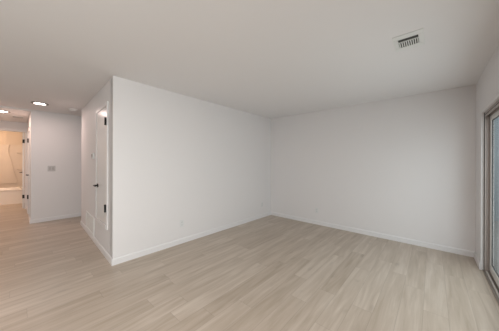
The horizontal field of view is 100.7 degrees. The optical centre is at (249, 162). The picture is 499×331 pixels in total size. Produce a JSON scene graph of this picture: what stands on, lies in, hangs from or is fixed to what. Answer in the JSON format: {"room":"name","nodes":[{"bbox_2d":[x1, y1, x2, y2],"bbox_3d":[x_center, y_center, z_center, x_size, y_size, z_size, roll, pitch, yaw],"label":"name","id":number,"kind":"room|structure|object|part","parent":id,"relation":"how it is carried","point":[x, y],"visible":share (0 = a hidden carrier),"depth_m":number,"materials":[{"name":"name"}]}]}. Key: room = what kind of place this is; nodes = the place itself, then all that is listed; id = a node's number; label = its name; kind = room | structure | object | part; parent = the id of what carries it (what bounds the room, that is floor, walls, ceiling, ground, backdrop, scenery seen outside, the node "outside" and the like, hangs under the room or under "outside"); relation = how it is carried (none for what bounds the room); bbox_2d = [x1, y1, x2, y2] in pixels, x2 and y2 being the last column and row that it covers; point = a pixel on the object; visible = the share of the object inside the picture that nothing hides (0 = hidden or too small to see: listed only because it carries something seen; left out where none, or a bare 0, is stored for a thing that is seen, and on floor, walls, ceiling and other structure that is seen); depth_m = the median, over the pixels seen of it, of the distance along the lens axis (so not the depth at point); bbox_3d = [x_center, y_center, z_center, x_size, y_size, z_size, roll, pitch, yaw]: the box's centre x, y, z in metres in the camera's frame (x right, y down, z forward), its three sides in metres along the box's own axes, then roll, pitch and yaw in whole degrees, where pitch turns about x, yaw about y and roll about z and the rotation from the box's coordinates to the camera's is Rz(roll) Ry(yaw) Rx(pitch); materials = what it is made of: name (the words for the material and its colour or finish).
{"room":"empty living room","nodes":[
{"label":"empty living room","id":0,"kind":"room"},
{"bbox_2d":[0,131,24,144],"bbox_3d":[-8.383,0.081,6.501,0.120,2.440,2.030,0,0,41],"label":"wall","id":1,"kind":"structure","parent":0,"point":[6,137],"depth_m":6.90,"materials":[{"name":"paint"}]},
{"bbox_2d":[0,120,26,129],"bbox_3d":[-6.892,0.087,5.168,0.120,2.440,1.810,0,0,41],"label":"wall","id":2,"kind":"structure","parent":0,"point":[3,124],"depth_m":5.62,"materials":[{"name":"paint"}]},
{"bbox_2d":[27,112,30,143],"bbox_3d":[-5.519,0.092,5.242,2.080,2.440,0.120,0,0,41],"label":"wall","id":3,"kind":"structure","parent":0,"point":[29,119],"depth_m":4.87,"materials":[{"name":"paint"}]},
{"bbox_2d":[26,127,29,215],"bbox_3d":[-5.309,0.254,5.012,0.876,2.118,0.166,0,0,41],"label":"door","id":4,"kind":"structure","parent":3,"relation":"in","point":[28,139],"depth_m":5.23,"materials":[{"name":"white paint"}]},
{"bbox_2d":[30,110,81,219],"bbox_3d":[-3.777,0.099,5.551,0.120,2.440,2.890,0,0,41],"label":"wall","id":5,"kind":"structure","parent":0,"point":[56,138],"depth_m":4.71,"materials":[{"name":"paint"}]},
{"bbox_2d":[48,166,54,170],"bbox_3d":[-4.470,0.141,4.669,0.010,0.124,0.128,0,0,41],"label":"light switch","id":6,"kind":"object","parent":5,"relation":"attached to","point":[50,168],"visible":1,"depth_m":4.67,"materials":[{"name":"white plastic"}]},
{"bbox_2d":[30,213,80,223],"bbox_3d":[-3.736,1.278,5.502,0.013,0.082,2.903,0,0,41],"label":"baseboard","id":7,"kind":"structure","parent":5,"relation":"attached to","point":[75,214],"depth_m":4.71,"materials":[{"name":"white wood"}]},
{"bbox_2d":[81,79,111,255],"bbox_3d":[-2.643,0.103,3.587,2.446,2.440,0.120,0,0,44],"label":"wall","id":8,"kind":"structure","parent":0,"point":[102,235],"depth_m":3.56,"materials":[{"name":"paint"}]},
{"bbox_2d":[86,211,93,236],"bbox_3d":[-2.849,1.082,3.689,0.720,0.310,0.012,0,0,44],"label":"air vent","id":9,"kind":"object","parent":8,"relation":"in","point":[89,218],"visible":1,"depth_m":3.65,"materials":[{"name":"white metal"}]},
{"bbox_2d":[80,221,111,265],"bbox_3d":[-2.673,1.282,3.520,2.524,0.082,0.013,0,0,44],"label":"baseboard","id":10,"kind":"structure","parent":8,"relation":"attached to","point":[107,256],"depth_m":3.17,"materials":[{"name":"white wood"}]},
{"bbox_2d":[93,101,107,229],"bbox_3d":[-2.191,0.045,3.101,0.760,1.760,0.180,0,0,44],"label":"door","id":11,"kind":"structure","parent":8,"relation":"in","point":[101,118],"depth_m":3.05,"materials":[{"name":"white paint"}]},
{"bbox_2d":[110,76,270,258],"bbox_3d":[-0.651,0.111,3.999,0.120,2.440,3.473,0,0,41],"label":"wall","id":12,"kind":"structure","parent":0,"point":[175,157],"depth_m":3.35,"materials":[{"name":"paint"}]},
{"bbox_2d":[111,212,270,265],"bbox_3d":[-0.610,1.290,3.950,0.013,0.082,3.486,0,0,41],"label":"baseboard","id":13,"kind":"structure","parent":12,"relation":"attached to","point":[115,261],"depth_m":3.33,"materials":[{"name":"white wood"}]},
{"bbox_2d":[0,0,498,122],"bbox_3d":[-3.838,-1.167,3.166,11.300,0.150,9.250,0,0,41],"label":"ceiling","id":14,"kind":"structure","parent":0,"point":[271,59],"depth_m":2.05,"materials":[{"name":"paint"}]},
{"bbox_2d":[31,101,48,105],"bbox_3d":[-3.992,-1.116,3.936,0.244,0.012,0.244,0,0,41],"label":"recessed light","id":15,"kind":"object","parent":14,"relation":"in","point":[32,102],"visible":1,"depth_m":3.91,"materials":[{"name":"white metal"}]},
{"bbox_2d":[392,28,424,51],"bbox_3d":[1.445,-1.097,1.877,0.216,0.009,0.310,0,0,41],"label":"ceiling vent","id":16,"kind":"object","parent":14,"relation":"in","point":[415,38],"visible":1,"depth_m":1.86,"materials":[{"name":"white metal"}]},
{"bbox_2d":[0,203,498,330],"bbox_3d":[-3.938,1.368,3.212,11.105,0.100,9.200,0,0,41],"label":"floor","id":17,"kind":"structure","parent":0,"point":[271,272],"depth_m":2.28,"materials":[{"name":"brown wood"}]},
{"bbox_2d":[0,187,24,204],"bbox_3d":[-8.066,1.067,6.203,0.750,0.470,1.790,0,0,41],"label":"bathtub","id":18,"kind":"object","parent":17,"relation":"on","point":[9,195],"visible":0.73,"depth_m":6.44,"materials":[{"name":"white ceramic"}]},
{"bbox_2d":[0,144,24,187],"bbox_3d":[-8.064,0.122,6.205,0.750,1.420,1.790,0,0,41],"label":"tub surround","id":19,"kind":"object","parent":18,"relation":"on","point":[10,155],"visible":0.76,"depth_m":6.85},
{"bbox_3d":[-8.275,0.056,6.477,0.037,1.290,1.357,0,0,41],"label":"panel","id":20,"kind":"part","parent":19,"relation":"part of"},
{"bbox_2d":[271,85,475,251],"bbox_3d":[1.925,0.121,4.119,3.820,2.440,0.120,0,0,41],"label":"wall","id":21,"kind":"structure","parent":0,"point":[404,167],"depth_m":3.60,"materials":[{"name":"paint"}]},
{"bbox_2d":[271,212,473,256],"bbox_3d":[1.859,1.299,4.085,3.533,0.082,0.013,0,0,41],"label":"baseboard","id":22,"kind":"structure","parent":21,"relation":"attached to","point":[360,231],"depth_m":3.61,"materials":[{"name":"white wood"}]},
{"bbox_2d":[475,44,498,269],"bbox_3d":[0.250,0.114,-0.487,0.107,2.440,9.000,0,0,41],"label":"wall","id":23,"kind":"structure","parent":0,"point":[487,86],"depth_m":2.58,"materials":[{"name":"paint"}]},
{"bbox_2d":[474,252,480,269],"bbox_3d":[3.033,1.304,2.755,0.013,0.082,0.450,0,0,41],"label":"baseboard","id":24,"kind":"structure","parent":23,"relation":"attached to","point":[478,263],"depth_m":2.68,"materials":[{"name":"white wood"}]},
{"bbox_2d":[482,100,498,303],"bbox_3d":[2.122,0.364,1.628,0.087,1.955,2.450,0,0,41],"label":"door","id":25,"kind":"structure","parent":23,"relation":"in","point":[492,276],"depth_m":2.48,"materials":[{"name":"beige metal"}]},
{"bbox_3d":[2.120,1.325,1.626,0.042,0.020,2.390,0,0,41],"label":"rail","id":26,"kind":"part","parent":25,"relation":"part of","materials":[{"name":"metal"}]},
{"bbox_3d":[2.526,0.368,2.049,0.024,1.890,1.225,0,0,41],"label":"fixed panel","id":27,"kind":"part","parent":25,"relation":"part of","materials":[{"name":"clear glass"}]},
{"bbox_2d":[494,117,498,220],"bbox_3d":[6.701,-0.291,4.189,3.360,3.500,0.150,0,0,41],"label":"wall","id":28,"kind":"structure","parent":0,"point":[496,121],"depth_m":4.87,"materials":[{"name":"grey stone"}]},
{"bbox_3d":[-7.002,0.086,6.554,1.880,2.440,0.120,0,0,41],"label":"wall","id":29,"kind":"structure","parent":0,"visible":0},
{"bbox_2d":[0,128,26,208],"bbox_3d":[-6.829,0.196,5.751,0.873,2.223,0.883,0,0,41],"label":"door frame","id":30,"kind":"structure","parent":29,"relation":"in","point":[24,194],"depth_m":5.79,"materials":[{"name":"white paint"}]},
{"label":"outside","id":31,"kind":"structure","parent":0,"visible":0},
{"bbox_2d":[494,221,498,273],"bbox_3d":[3.949,1.443,-0.425,5.360,0.130,16.000,0,0,41],"label":"patio","id":32,"kind":"structure","parent":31,"point":[496,223],"depth_m":3.42,"materials":[{"name":"concrete"}]}
]}

